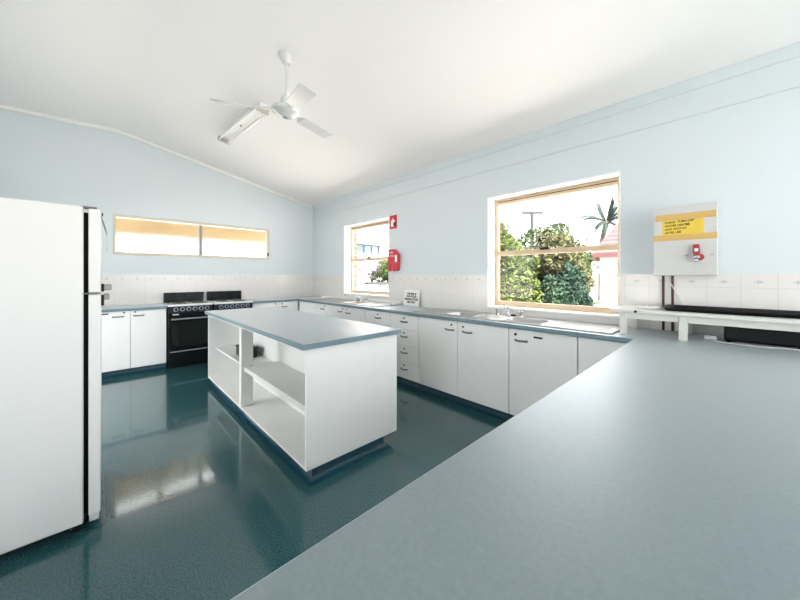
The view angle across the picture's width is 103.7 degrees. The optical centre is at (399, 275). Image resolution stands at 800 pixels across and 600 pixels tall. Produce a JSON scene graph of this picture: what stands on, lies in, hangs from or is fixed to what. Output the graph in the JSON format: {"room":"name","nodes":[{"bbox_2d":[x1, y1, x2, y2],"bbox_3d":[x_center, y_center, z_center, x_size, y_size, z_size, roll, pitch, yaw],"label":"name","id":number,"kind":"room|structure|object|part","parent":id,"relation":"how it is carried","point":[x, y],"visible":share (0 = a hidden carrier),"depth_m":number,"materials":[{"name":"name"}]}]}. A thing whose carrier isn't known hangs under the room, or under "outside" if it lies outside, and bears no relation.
{"room":"communal kitchen","nodes":[
{"label":"communal kitchen","id":0,"kind":"room"},
{"bbox_2d":[0,108,312,310],"bbox_3d":[-3.511,-0.400,5.228,4.390,3.460,0.180,0,0,-43],"label":"wall","id":1,"kind":"structure","parent":0,"point":[42,159],"depth_m":4.71,"materials":[{"name":"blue paint"}]},
{"bbox_2d":[0,104,312,208],"bbox_3d":[-3.457,-1.770,5.134,4.440,0.690,0.030,0,0,-43],"label":"trim","id":2,"kind":"structure","parent":1,"relation":"attached to","point":[5,107],"depth_m":4.67,"materials":[{"name":"white paint"}]},
{"bbox_2d":[113,214,268,259],"bbox_3d":[-3.349,-0.601,5.305,2.216,0.589,0.130,0,0,-43],"label":"window","id":3,"kind":"structure","parent":1,"relation":"in","point":[132,235],"depth_m":5.12,"materials":[{"name":"glass"},{"name":"wood"}]},
{"bbox_3d":[-3.757,-0.602,4.916,1.025,0.502,0.006,0,0,-43],"label":"pane","id":4,"kind":"part","parent":3,"relation":"part of","materials":[{"name":"glass"}]},
{"bbox_3d":[-2.967,-0.602,5.684,1.057,0.502,0.006,0,0,-43],"label":"pane","id":5,"kind":"part","parent":3,"relation":"part of","materials":[{"name":"glass"}]},
{"bbox_2d":[80,139,312,217],"bbox_3d":[-3.110,-1.561,5.480,3.460,0.652,0.005,0,0,-43],"label":"trim","id":6,"kind":"structure","parent":1,"relation":"attached to","point":[80,139],"depth_m":5.12,"materials":[{"name":"white paint"}]},
{"bbox_2d":[101,275,312,305],"bbox_3d":[-3.395,0.217,5.209,4.233,0.465,0.007,0,0,-43],"label":"backsplash","id":7,"kind":"structure","parent":1,"relation":"attached to","point":[126,289],"depth_m":5.23,"materials":[{"name":"tile"}]},
{"bbox_2d":[0,362,504,599],"bbox_3d":[-0.567,1.390,2.300,4.640,0.120,8.520,0,0,-43],"label":"floor","id":8,"kind":"structure","parent":0,"point":[196,505],"depth_m":1.88,"materials":[{"name":"plastic"}]},
{"bbox_2d":[0,197,111,554],"bbox_3d":[-2.063,0.483,1.681,0.756,1.693,0.682,0,0,-43],"label":"refrigerator","id":9,"kind":"object","parent":8,"relation":"on","point":[51,299],"visible":0.99,"depth_m":1.54,"materials":[{"name":"white metal"}]},
{"bbox_3d":[-1.839,1.278,1.895,0.040,0.045,0.620,0,0,-43],"label":"kick plate","id":10,"kind":"part","parent":9,"relation":"part of","materials":[{"name":"white"}]},
{"bbox_3d":[-1.837,0.675,1.896,0.048,1.154,0.680,0,0,-43],"label":"fridge door","id":11,"kind":"part","parent":9,"relation":"part of","materials":[{"name":"white metal"}]},
{"bbox_3d":[-1.837,-0.132,1.896,0.048,0.440,0.680,0,0,-43],"label":"freezer door","id":12,"kind":"part","parent":9,"relation":"part of","materials":[{"name":"white metal"}]},
{"bbox_3d":[-1.609,0.132,1.699,0.013,0.057,0.040,0,0,-43],"label":"handle mount","id":13,"kind":"part","parent":9,"relation":"part of","materials":[{"name":"black plastic"}]},
{"bbox_2d":[101,213,106,234],"bbox_3d":[-1.669,-0.241,1.773,0.024,0.202,0.210,0,0,-43],"label":"paper sheet","id":14,"kind":"object","parent":9,"relation":"attached to","point":[101,213],"visible":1,"depth_m":1.76,"materials":[{"name":"white paper"}]},
{"bbox_3d":[-1.598,0.113,1.710,0.023,0.032,0.036,0,0,-43],"label":"handle","id":15,"kind":"part","parent":9,"relation":"part of","materials":[{"name":"grey plastic"}]},
{"bbox_3d":[-1.595,0.063,1.713,0.032,0.032,0.036,0,0,-43],"label":"handle","id":16,"kind":"part","parent":9,"relation":"part of","materials":[{"name":"grey plastic"}]},
{"bbox_2d":[101,309,165,378],"bbox_3d":[-4.124,0.898,4.112,1.662,0.863,0.580,0,0,-43],"label":"base cabinet","id":17,"kind":"object","parent":8,"relation":"on","point":[133,341],"visible":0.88,"depth_m":4.25,"materials":[{"name":"white laminate"}]},
{"bbox_3d":[-3.785,0.859,4.093,0.408,0.772,0.018,0,0,-43],"label":"door","id":18,"kind":"part","parent":17,"relation":"part of","materials":[{"name":"white laminate"}]},
{"bbox_2d":[101,303,166,311],"bbox_3d":[-4.127,0.448,4.116,1.668,0.036,0.572,0,0,-43],"label":"countertop","id":19,"kind":"structure","parent":17,"relation":"on","point":[160,305],"depth_m":4.33,"materials":[{"name":"laminate"}]},
{"bbox_3d":[-3.494,0.859,4.370,0.388,0.772,0.018,0,0,-43],"label":"door","id":20,"kind":"part","parent":17,"relation":"part of","materials":[{"name":"white laminate"}]},
{"bbox_2d":[162,292,212,368],"bbox_3d":[-3.280,0.797,4.857,0.568,1.065,0.627,0,0,-43],"label":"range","id":21,"kind":"object","parent":8,"relation":"on","point":[186,318],"visible":0.94,"depth_m":4.65,"materials":[{"name":"black metal"}]},
{"bbox_2d":[162,301,212,306],"bbox_3d":[-3.292,0.431,4.870,0.568,0.026,0.591,0,0,-43],"label":"cooktop","id":22,"kind":"object","parent":21,"relation":"in","point":[168,303],"depth_m":4.74,"materials":[{"name":"white metal"}]},
{"bbox_3d":[-3.103,0.837,4.670,0.552,0.477,0.028,0,0,-43],"label":"oven door","id":23,"kind":"part","parent":21,"relation":"part of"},
{"bbox_3d":[-3.103,1.179,4.670,0.552,0.193,0.026,0,0,-43],"label":"drawer","id":24,"kind":"part","parent":21,"relation":"part of","materials":[{"name":"black metal"}]},
{"bbox_3d":[-3.079,0.625,4.645,0.500,0.020,0.044,0,0,-43],"label":"door handle","id":25,"kind":"part","parent":21,"relation":"part of","materials":[{"name":"grey plastic"}]},
{"bbox_3d":[-3.093,0.848,4.659,0.470,0.365,0.005,0,0,-43],"label":"oven glass","id":26,"kind":"part","parent":21,"relation":"part of","materials":[{"name":"black glass"}]},
{"bbox_3d":[-3.102,0.495,4.669,0.556,0.100,0.034,0,0,-43],"label":"control panel","id":27,"kind":"part","parent":21,"relation":"part of","materials":[{"name":"black metal"}]},
{"bbox_2d":[207,291,252,309],"bbox_3d":[-2.856,0.797,5.258,0.568,1.065,0.627,0,0,-43],"label":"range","id":28,"kind":"object","parent":8,"relation":"on","point":[221,300],"visible":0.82,"depth_m":5.24,"materials":[{"name":"black metal"}]},
{"bbox_2d":[207,299,252,303],"bbox_3d":[-2.868,0.431,5.271,0.568,0.026,0.591,0,0,-43],"label":"cooktop","id":29,"kind":"object","parent":28,"relation":"in","point":[215,301],"depth_m":5.17,"materials":[{"name":"white metal"}]},
{"bbox_3d":[-2.678,0.495,5.071,0.556,0.100,0.034,0,0,-43],"label":"control panel","id":30,"kind":"part","parent":28,"relation":"part of","materials":[{"name":"black metal"}]},
{"bbox_2d":[252,301,297,310],"bbox_3d":[-2.368,0.898,5.774,0.809,0.863,0.580,0,0,-43],"label":"base cabinet","id":31,"kind":"object","parent":8,"relation":"on","point":[293,305],"visible":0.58,"depth_m":5.65,"materials":[{"name":"white laminate"}]},
{"bbox_3d":[-2.328,0.859,5.473,0.450,0.772,0.018,0,0,-43],"label":"door","id":32,"kind":"part","parent":31,"relation":"part of","materials":[{"name":"white"}]},
{"bbox_3d":[-2.034,0.859,5.752,0.351,0.772,0.018,0,0,-43],"label":"door","id":33,"kind":"part","parent":31,"relation":"part of","materials":[{"name":"white laminate"}]},
{"bbox_2d":[205,306,401,486],"bbox_3d":[-1.183,0.880,3.186,0.852,0.900,2.606,0,0,-43],"label":"kitchen island","id":34,"kind":"object","parent":8,"relation":"on","point":[320,391],"visible":0.99,"depth_m":2.43,"materials":[{"name":"laminate"}]},
{"bbox_3d":[-2.060,0.856,4.109,0.784,0.778,0.020,0,0,-43],"label":"panel","id":35,"kind":"part","parent":34,"relation":"part of","materials":[{"name":"white"}]},
{"bbox_2d":[216,344,273,364],"bbox_3d":[-1.776,0.895,3.548,0.269,0.020,1.185,0,0,-43],"label":"shelf","id":36,"kind":"object","parent":34,"relation":"attached to","point":[229,350],"depth_m":3.49,"materials":[{"name":"white laminate"}]},
{"bbox_2d":[235,344,257,357],"bbox_3d":[-1.688,0.826,3.455,0.150,0.117,0.290,0,0,-43],"label":"case","id":37,"kind":"object","parent":34,"relation":"on","point":[255,348],"visible":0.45,"depth_m":3.40,"materials":[{"name":"black plastic"}]},
{"bbox_3d":[-1.688,0.783,3.455,0.150,0.030,0.290,0,0,-43],"label":"lid","id":38,"kind":"part","parent":37,"relation":"part of","materials":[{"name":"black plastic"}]},
{"bbox_2d":[209,370,304,469],"bbox_3d":[-1.195,1.235,3.183,0.763,0.020,2.514,0,0,-43],"label":"shelf","id":39,"kind":"object","parent":34,"relation":"attached to","point":[276,416],"depth_m":2.79,"materials":[{"name":"white"}]},
{"bbox_3d":[-1.467,0.478,2.926,0.018,0.022,2.514,0,0,-43],"label":"rail","id":40,"kind":"part","parent":34,"relation":"part of","materials":[{"name":"white laminate"}]},
{"bbox_2d":[244,361,304,411],"bbox_3d":[-0.909,0.874,2.594,0.323,0.038,1.264,0,0,-43],"label":"shelf","id":41,"kind":"object","parent":34,"relation":"attached to","point":[284,378],"depth_m":2.62,"materials":[{"name":"white laminate"}]},
{"bbox_3d":[-1.215,0.846,3.164,0.016,0.758,2.514,0,0,-43],"label":"panel","id":42,"kind":"part","parent":34,"relation":"part of","materials":[{"name":"white laminate"}]},
{"bbox_3d":[-0.317,0.856,2.269,0.784,0.778,0.020,0,0,-43],"label":"panel","id":43,"kind":"part","parent":34,"relation":"part of","materials":[{"name":"white laminate"}]},
{"bbox_2d":[299,301,365,322],"bbox_3d":[-0.996,0.898,5.290,0.580,0.863,2.028,0,0,-43],"label":"base cabinet","id":44,"kind":"object","parent":8,"relation":"on","point":[348,313],"visible":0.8,"depth_m":4.96,"materials":[{"name":"white laminate"}]},
{"bbox_3d":[-1.737,0.859,5.716,0.018,0.772,0.386,0,0,-43],"label":"filler panel","id":45,"kind":"part","parent":44,"relation":"part of","materials":[{"name":"white"}]},
{"bbox_3d":[-1.405,0.859,5.366,0.018,0.772,0.571,0,0,-43],"label":"door","id":46,"kind":"part","parent":44,"relation":"part of","materials":[{"name":"white"}]},
{"bbox_3d":[-1.020,0.859,4.959,0.018,0.772,0.541,0,0,-43],"label":"door","id":47,"kind":"part","parent":44,"relation":"part of","materials":[{"name":"white laminate"}]},
{"bbox_3d":[-0.655,0.859,4.573,0.018,0.772,0.514,0,0,-43],"label":"door","id":48,"kind":"part","parent":44,"relation":"part of","materials":[{"name":"white laminate"}]},
{"bbox_2d":[366,310,390,326],"bbox_3d":[-0.116,0.898,4.361,0.580,0.863,0.527,0,0,-43],"label":"drawer unit","id":49,"kind":"object","parent":8,"relation":"on","point":[372,317],"visible":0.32,"depth_m":4.17,"materials":[{"name":"white laminate"}]},
{"bbox_2d":[391,313,421,389],"bbox_3d":[0.234,0.898,3.992,0.580,0.863,0.491,0,0,-43],"label":"drawer unit","id":50,"kind":"object","parent":8,"relation":"on","point":[408,340],"visible":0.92,"depth_m":3.77,"materials":[{"name":"white laminate"}]},
{"bbox_3d":[0.056,0.562,3.823,0.018,0.175,0.483,0,0,-43],"label":"drawer","id":51,"kind":"part","parent":50,"relation":"part of","materials":[{"name":"white laminate"}]},
{"bbox_3d":[0.056,0.749,3.823,0.018,0.190,0.483,0,0,-43],"label":"drawer","id":52,"kind":"part","parent":50,"relation":"part of","materials":[{"name":"white"}]},
{"bbox_3d":[0.056,0.946,3.823,0.018,0.196,0.483,0,0,-43],"label":"drawer","id":53,"kind":"part","parent":50,"relation":"part of","materials":[{"name":"white"}]},
{"bbox_3d":[0.056,1.145,3.823,0.018,0.195,0.483,0,0,-43],"label":"drawer","id":54,"kind":"part","parent":50,"relation":"part of","materials":[{"name":"white laminate"}]},
{"bbox_2d":[419,317,511,421],"bbox_3d":[0.784,0.898,3.411,0.580,0.863,1.106,0,0,-43],"label":"base cabinet","id":55,"kind":"object","parent":8,"relation":"on","point":[465,364],"visible":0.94,"depth_m":3.17,"materials":[{"name":"white laminate"}]},
{"bbox_3d":[0.412,0.859,3.446,0.018,0.772,0.538,0,0,-43],"label":"door","id":56,"kind":"part","parent":55,"relation":"part of","materials":[{"name":"white laminate"}]},
{"bbox_3d":[0.792,0.859,3.045,0.018,0.772,0.560,0,0,-43],"label":"door","id":57,"kind":"part","parent":55,"relation":"part of","materials":[{"name":"white"}]},
{"bbox_2d":[509,328,577,416],"bbox_3d":[1.361,0.898,2.802,0.580,0.863,0.562,0,0,-43],"label":"base cabinet","id":58,"kind":"object","parent":8,"relation":"on","point":[540,363],"visible":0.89,"depth_m":2.65,"materials":[{"name":"white laminate"}]},
{"bbox_2d":[578,337,626,374],"bbox_3d":[1.688,0.898,2.482,0.545,0.863,0.344,0,0,-43],"label":"base cabinet","id":59,"kind":"object","parent":8,"relation":"on","point":[590,351],"visible":0.09,"depth_m":2.35,"materials":[{"name":"white"}]},
{"bbox_2d":[0,0,799,205],"bbox_3d":[-0.805,-1.823,2.522,4.700,0.815,9.170,0,0,-43],"label":"ceiling","id":60,"kind":"structure","parent":0,"point":[402,87],"depth_m":2.73,"materials":[{"name":"white paint"}]},
{"bbox_2d":[217,101,268,144],"bbox_3d":[-1.928,-1.831,3.807,1.201,0.151,0.158,0,0,43],"label":"strip light","id":61,"kind":"object","parent":60,"relation":"attached to","point":[252,113],"visible":0.93,"depth_m":3.73,"materials":[{"name":"white"}]},
{"bbox_2d":[210,51,333,137],"bbox_3d":[-0.903,-1.621,2.685,1.085,0.599,1.004,0,0,-43],"label":"ceiling fan","id":62,"kind":"object","parent":60,"relation":"hanging from","point":[288,107],"visible":1,"depth_m":2.67,"materials":[{"name":"white metal"}]},
{"bbox_3d":[-1.380,-1.469,2.685,0.415,0.086,0.129,0,0,-4],"label":"blade","id":63,"kind":"part","parent":62,"relation":"part of","materials":[{"name":"white metal"}]},
{"bbox_3d":[-0.983,-1.512,2.719,0.092,0.080,0.097,0,0,-43],"label":"rod","id":64,"kind":"part","parent":62,"relation":"part of","materials":[{"name":"white metal"}]},
{"bbox_3d":[-0.984,-1.708,2.724,0.025,0.424,0.036,0,0,-43],"label":"rod","id":65,"kind":"part","parent":62,"relation":"part of","materials":[{"name":"white metal"}]},
{"bbox_3d":[-0.771,-1.369,2.407,0.132,0.095,0.413,0,0,-36],"label":"blade","id":66,"kind":"part","parent":62,"relation":"part of","materials":[{"name":"white"}]},
{"bbox_3d":[-0.827,-1.445,3.083,0.134,0.035,0.415,0,0,25],"label":"blade","id":67,"kind":"part","parent":62,"relation":"part of","materials":[{"name":"white metal"}]},
{"bbox_2d":[354,230,609,313],"bbox_3d":[1.109,0.160,3.887,0.095,3.140,8.520,0,0,-43],"label":"wall","id":68,"kind":"structure","parent":0,"point":[355,232],"depth_m":5.97,"materials":[{"name":"white paint"}]},
{"bbox_2d":[313,56,799,274],"bbox_3d":[0.987,-0.070,3.772,0.140,2.800,8.520,0,0,-43],"label":"wall","id":69,"kind":"structure","parent":0,"point":[744,157],"depth_m":2.56,"materials":[{"name":"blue paint"}]},
{"bbox_2d":[343,217,388,296],"bbox_3d":[-0.539,-0.293,5.404,0.205,1.254,1.260,0,0,-43],"label":"window","id":70,"kind":"structure","parent":69,"relation":"in","point":[349,260],"depth_m":5.80,"materials":[{"name":"white wood"}]},
{"bbox_3d":[-0.553,0.324,5.392,0.168,0.020,1.260,0,0,-43],"label":"sill","id":71,"kind":"part","parent":70,"relation":"part of","materials":[{"name":"white"}]},
{"bbox_3d":[-0.487,-0.290,5.454,0.036,0.052,1.156,0,0,-43],"label":"sash rail","id":72,"kind":"part","parent":70,"relation":"part of","materials":[{"name":"beige wood"}]},
{"bbox_2d":[390,215,396,228],"bbox_3d":[-0.104,-0.825,4.816,0.008,0.206,0.160,0,0,-43],"label":"safety sign","id":73,"kind":"object","parent":69,"relation":"attached to","point":[393,219],"visible":1,"depth_m":4.81,"materials":[{"name":"red plastic"}]},
{"bbox_2d":[388,249,399,271],"bbox_3d":[-0.091,-0.235,4.765,0.058,0.340,0.234,0,0,-43],"label":"blanket","id":74,"kind":"object","parent":69,"relation":"attached to","point":[393,254],"visible":1,"depth_m":4.74,"materials":[{"name":"red plastic"}]},
{"bbox_2d":[487,171,620,317],"bbox_3d":[1.519,-0.268,3.231,0.205,1.270,1.288,0,0,-43],"label":"window","id":75,"kind":"structure","parent":69,"relation":"in","point":[494,203],"depth_m":3.32,"materials":[{"name":"white wood"}]},
{"bbox_3d":[1.505,0.357,3.219,0.168,0.020,1.288,0,0,-43],"label":"sill","id":76,"kind":"part","parent":75,"relation":"part of","materials":[{"name":"white wood"}]},
{"bbox_3d":[1.571,-0.260,3.281,0.036,0.052,1.184,0,0,-43],"label":"sash rail","id":77,"kind":"part","parent":75,"relation":"part of","materials":[{"name":"beige wood"}]},
{"bbox_2d":[312,42,799,208],"bbox_3d":[0.999,-1.442,3.625,0.045,0.075,8.290,0,0,-43],"label":"trim","id":78,"kind":"structure","parent":69,"relation":"attached to","point":[791,51],"depth_m":2.70,"materials":[{"name":"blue paint"}]},
{"bbox_2d":[312,84,799,218],"bbox_3d":[1.000,-1.218,3.647,0.012,0.015,8.320,0,0,-43],"label":"trim","id":79,"kind":"structure","parent":69,"relation":"attached to","point":[797,85],"depth_m":2.71,"materials":[{"name":"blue paint"}]},
{"bbox_2d":[313,273,799,335],"bbox_3d":[1.002,0.217,3.648,0.007,0.465,8.320,0,0,-43],"label":"tile backsplash","id":80,"kind":"structure","parent":69,"relation":"attached to","point":[754,291],"depth_m":2.58,"materials":[{"name":"tile"}]},
{"bbox_2d":[654,201,717,330],"bbox_3d":[2.120,-0.044,2.338,0.183,0.948,0.348,0,0,-43],"label":"water heater","id":81,"kind":"object","parent":69,"relation":"attached to","point":[685,236],"visible":1,"depth_m":2.30,"materials":[{"name":"white metal"}]},
{"bbox_3d":[2.134,0.208,2.424,0.112,0.438,0.011,0,0,42],"label":"power cord","id":82,"kind":"part","parent":81,"relation":"part of","materials":[{"name":"white plastic"}]},
{"bbox_2d":[693,244,703,261],"bbox_3d":[2.120,-0.163,2.231,0.034,0.125,0.060,0,0,-43],"label":"tap","id":83,"kind":"object","parent":81,"relation":"on","point":[698,249],"depth_m":2.23,"materials":[{"name":"red plastic"}]},
{"label":"outside","id":84,"kind":"structure","parent":0,"visible":0},
{"bbox_2d":[590,284,613,307],"bbox_3d":[8.223,1.830,42.218,150.000,0.300,170.000,0,0,-43],"label":"ground","id":85,"kind":"structure","parent":84,"point":[592,294],"depth_m":23.78,"materials":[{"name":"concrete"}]},
{"bbox_2d":[357,225,388,289],"bbox_3d":[-2.544,-1.270,29.956,17.500,5.900,8.000,0,0,-43],"label":"building","id":86,"kind":"structure","parent":85,"relation":"on","point":[371,242],"depth_m":25.36,"materials":[{"name":"white"}]},
{"bbox_3d":[-3.132,-2.070,24.468,0.600,0.640,0.040,0,0,-43],"label":"pane","id":87,"kind":"part","parent":86,"relation":"part of","materials":[{"name":"blue glass"}]},
{"bbox_3d":[-2.595,-2.070,24.977,0.600,0.640,0.040,0,0,-43],"label":"pane","id":88,"kind":"part","parent":86,"relation":"part of","materials":[{"name":"blue glass"}]},
{"bbox_2d":[357,241,382,244],"bbox_3d":[-2.507,-2.570,24.826,2.700,0.080,0.500,0,0,-43],"label":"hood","id":89,"kind":"object","parent":86,"relation":"attached to","point":[358,242],"depth_m":24.81,"materials":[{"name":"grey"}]},
{"bbox_3d":[-2.058,-2.070,25.486,0.600,0.640,0.040,0,0,-43],"label":"pane","id":90,"kind":"part","parent":86,"relation":"part of","materials":[{"name":"blue glass"}]},
{"bbox_3d":[-1.520,-2.070,25.995,0.600,0.640,0.040,0,0,-43],"label":"pane","id":91,"kind":"part","parent":86,"relation":"part of","materials":[{"name":"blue glass"}]},
{"bbox_2d":[360,282,388,291],"bbox_3d":[-0.397,1.020,18.526,2.900,1.320,3.350,0,0,-43],"label":"raised bed","id":92,"kind":"object","parent":85,"relation":"on","point":[371,286],"visible":0.23,"depth_m":17.66,"materials":[{"name":"grey"}]},
{"bbox_2d":[357,255,382,281],"bbox_3d":[-1.945,-0.463,18.639,2.503,1.648,1.672,0,0,3],"label":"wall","id":93,"kind":"structure","parent":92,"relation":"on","point":[363,267],"depth_m":18.20,"materials":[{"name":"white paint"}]},
{"bbox_2d":[368,260,388,281],"bbox_3d":[-0.655,-0.219,18.558,2.450,2.284,1.705,0,0,-15],"label":"shrub","id":94,"kind":"object","parent":92,"relation":"on","point":[383,273],"visible":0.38,"depth_m":18.21,"materials":[{"name":"green plant"}]},
{"bbox_2d":[500,221,555,302],"bbox_3d":[3.406,0.004,10.064,2.563,3.746,2.726,0,0,-43],"label":"tree","id":95,"kind":"object","parent":85,"relation":"on","point":[512,287],"visible":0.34,"depth_m":9.50,"materials":[{"name":"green plant"}]},
{"bbox_2d":[521,211,542,247],"bbox_3d":[18.917,-3.805,45.004,2.891,10.970,0.600,0,0,2],"label":"pole","id":96,"kind":"object","parent":85,"relation":"on","point":[531,213],"visible":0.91,"depth_m":44.80,"materials":[{"name":"black"}]},
{"bbox_3d":[18.917,-3.745,45.004,0.593,10.850,0.593,0,0,-43],"label":"post","id":97,"kind":"part","parent":96,"relation":"part of","materials":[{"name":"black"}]},
{"bbox_2d":[501,222,595,293],"bbox_3d":[5.257,-0.153,11.544,3.022,3.688,3.134,0,0,-43],"label":"tree","id":98,"kind":"object","parent":85,"relation":"on","point":[529,234],"visible":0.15,"depth_m":10.99,"materials":[{"name":"green plant"}]},
{"bbox_2d":[527,262,595,305],"bbox_3d":[4.986,0.742,9.874,1.852,2.413,2.009,0,0,-39],"label":"tree","id":99,"kind":"object","parent":85,"relation":"on","point":[570,288],"visible":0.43,"depth_m":9.38,"materials":[{"name":"green plant"}]},
{"bbox_2d":[530,230,595,291],"bbox_3d":[5.291,0.067,10.447,2.247,3.248,1.892,0,0,-43],"label":"tree","id":100,"kind":"object","parent":85,"relation":"on","point":[561,240],"visible":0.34,"depth_m":10.00,"materials":[{"name":"green plant"}]},
{"bbox_2d":[575,218,603,252],"bbox_3d":[11.696,-0.926,19.527,1.628,5.212,1.299,0,0,0],"label":"bare tree","id":101,"kind":"object","parent":85,"relation":"on","point":[587,237],"visible":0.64,"depth_m":19.65,"materials":[{"name":"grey plant"}]},
{"bbox_2d":[577,195,617,243],"bbox_3d":[12.920,-1.716,20.051,1.520,6.808,2.863,0,0,-43],"label":"palm tree","id":102,"kind":"object","parent":85,"relation":"on","point":[611,215],"visible":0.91,"depth_m":19.78,"materials":[{"name":"green plant"}]},
{"bbox_2d":[591,223,617,306],"bbox_3d":[18.272,-3.305,16.264,9.900,9.970,13.450,0,0,-43],"label":"house","id":103,"kind":"structure","parent":85,"relation":"on","point":[606,265],"depth_m":17.14,"materials":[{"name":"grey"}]},
{"bbox_3d":[0.798,0.899,0.896,2.930,0.863,0.736,0,0,-43],"label":"base cabinet","id":104,"kind":"object","parent":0,"visible":0},
{"bbox_2d":[231,296,799,599],"bbox_3d":[-0.693,0.448,2.864,3.532,0.036,7.112,0,0,-43],"label":"countertop","id":105,"kind":"structure","parent":104,"relation":"on","point":[668,467],"depth_m":0.60,"materials":[{"name":"laminate"}]},
{"bbox_2d":[308,294,400,308],"bbox_3d":[-0.833,0.441,5.175,0.507,0.279,1.940,0,0,-43],"label":"sink","id":106,"kind":"object","parent":105,"relation":"on","point":[336,299],"visible":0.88,"depth_m":5.15,"materials":[{"name":"silver metal"}]},
{"bbox_2d":[344,294,361,300],"bbox_3d":[-0.786,0.363,5.262,0.352,0.122,0.052,0,0,18],"label":"tap","id":107,"kind":"object","parent":106,"relation":"on","point":[357,298],"depth_m":5.31,"materials":[{"name":"silver metal"}]},
{"bbox_3d":[-0.689,0.501,4.967,0.318,0.160,0.408,0,0,-43],"label":"bowl","id":108,"kind":"part","parent":106,"relation":"part of","materials":[{"name":"silver metal"}]},
{"bbox_2d":[404,290,419,306],"bbox_3d":[0.163,0.316,4.465,0.026,0.224,0.300,0,0,-43],"label":"sign","id":109,"kind":"object","parent":105,"relation":"on","point":[411,297],"visible":1,"depth_m":4.45,"materials":[{"name":"white paper"}]},
{"bbox_2d":[412,305,619,334],"bbox_3d":[1.024,0.444,3.201,0.490,0.274,2.040,0,0,-43],"label":"sink","id":110,"kind":"object","parent":105,"relation":"on","point":[611,329],"visible":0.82,"depth_m":3.05,"materials":[{"name":"silver metal"}]},
{"bbox_3d":[0.720,0.501,3.464,0.318,0.160,0.368,0,0,-43],"label":"bowl","id":111,"kind":"part","parent":110,"relation":"part of","materials":[{"name":"silver metal"}]},
{"bbox_2d":[504,305,509,315],"bbox_3d":[1.116,0.366,3.266,0.052,0.117,0.190,0,0,25],"label":"tap","id":112,"kind":"object","parent":110,"relation":"on","point":[507,306],"depth_m":3.31,"materials":[{"name":"silver metal"}]},
{"bbox_3d":[1.181,0.501,2.978,0.318,0.160,0.428,0,0,-43],"label":"bowl","id":113,"kind":"part","parent":110,"relation":"part of","materials":[{"name":"silver metal"}]},
{"bbox_2d":[611,305,799,340],"bbox_3d":[2.161,0.337,2.050,0.443,0.186,1.245,0,0,-43],"label":"shelf","id":114,"kind":"object","parent":105,"relation":"on","point":[685,319],"visible":0.94,"depth_m":2.04,"materials":[{"name":"paint"}]},
{"bbox_3d":[1.661,0.349,2.329,0.045,0.162,0.043,0,0,-43],"label":"leg","id":115,"kind":"part","parent":114,"relation":"part of","materials":[{"name":"paint"}]},
{"bbox_3d":[1.918,0.349,2.574,0.045,0.162,0.043,0,0,-43],"label":"leg","id":116,"kind":"part","parent":114,"relation":"part of","materials":[{"name":"paint"}]},
{"bbox_2d":[634,305,661,309],"bbox_3d":[1.868,0.232,2.361,0.181,0.022,0.175,0,0,-43],"label":"cloth","id":117,"kind":"object","parent":114,"relation":"on","point":[638,306],"visible":1,"depth_m":2.33,"materials":[{"name":"white fabric"}]},
{"bbox_3d":[1.886,0.349,2.091,0.045,0.162,0.043,0,0,-43],"label":"leg","id":118,"kind":"part","parent":114,"relation":"part of","materials":[{"name":"paint"}]},
{"bbox_3d":[2.144,0.349,2.335,0.045,0.162,0.043,0,0,-43],"label":"leg","id":119,"kind":"part","parent":114,"relation":"part of","materials":[{"name":"paint"}]},
{"bbox_2d":[661,304,799,318],"bbox_3d":[2.212,0.225,2.012,0.310,0.037,0.810,0,0,-43],"label":"tray","id":120,"kind":"object","parent":114,"relation":"on","point":[668,307],"visible":1,"depth_m":2.04,"materials":[{"name":"black plastic"}]},
{"bbox_2d":[704,335,799,350],"bbox_3d":[2.205,0.416,1.895,0.135,0.028,0.551,0,0,-36],"label":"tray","id":121,"kind":"object","parent":105,"relation":"on","point":[706,337],"visible":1,"depth_m":1.96,"materials":[{"name":"white"}]},
{"bbox_2d":[724,326,799,348],"bbox_3d":[2.295,0.378,1.991,0.170,0.105,0.335,0,0,-43],"label":"appliance","id":122,"kind":"object","parent":105,"relation":"on","point":[749,335],"visible":0.76,"depth_m":1.93,"materials":[{"name":"black plastic"}]}
]}

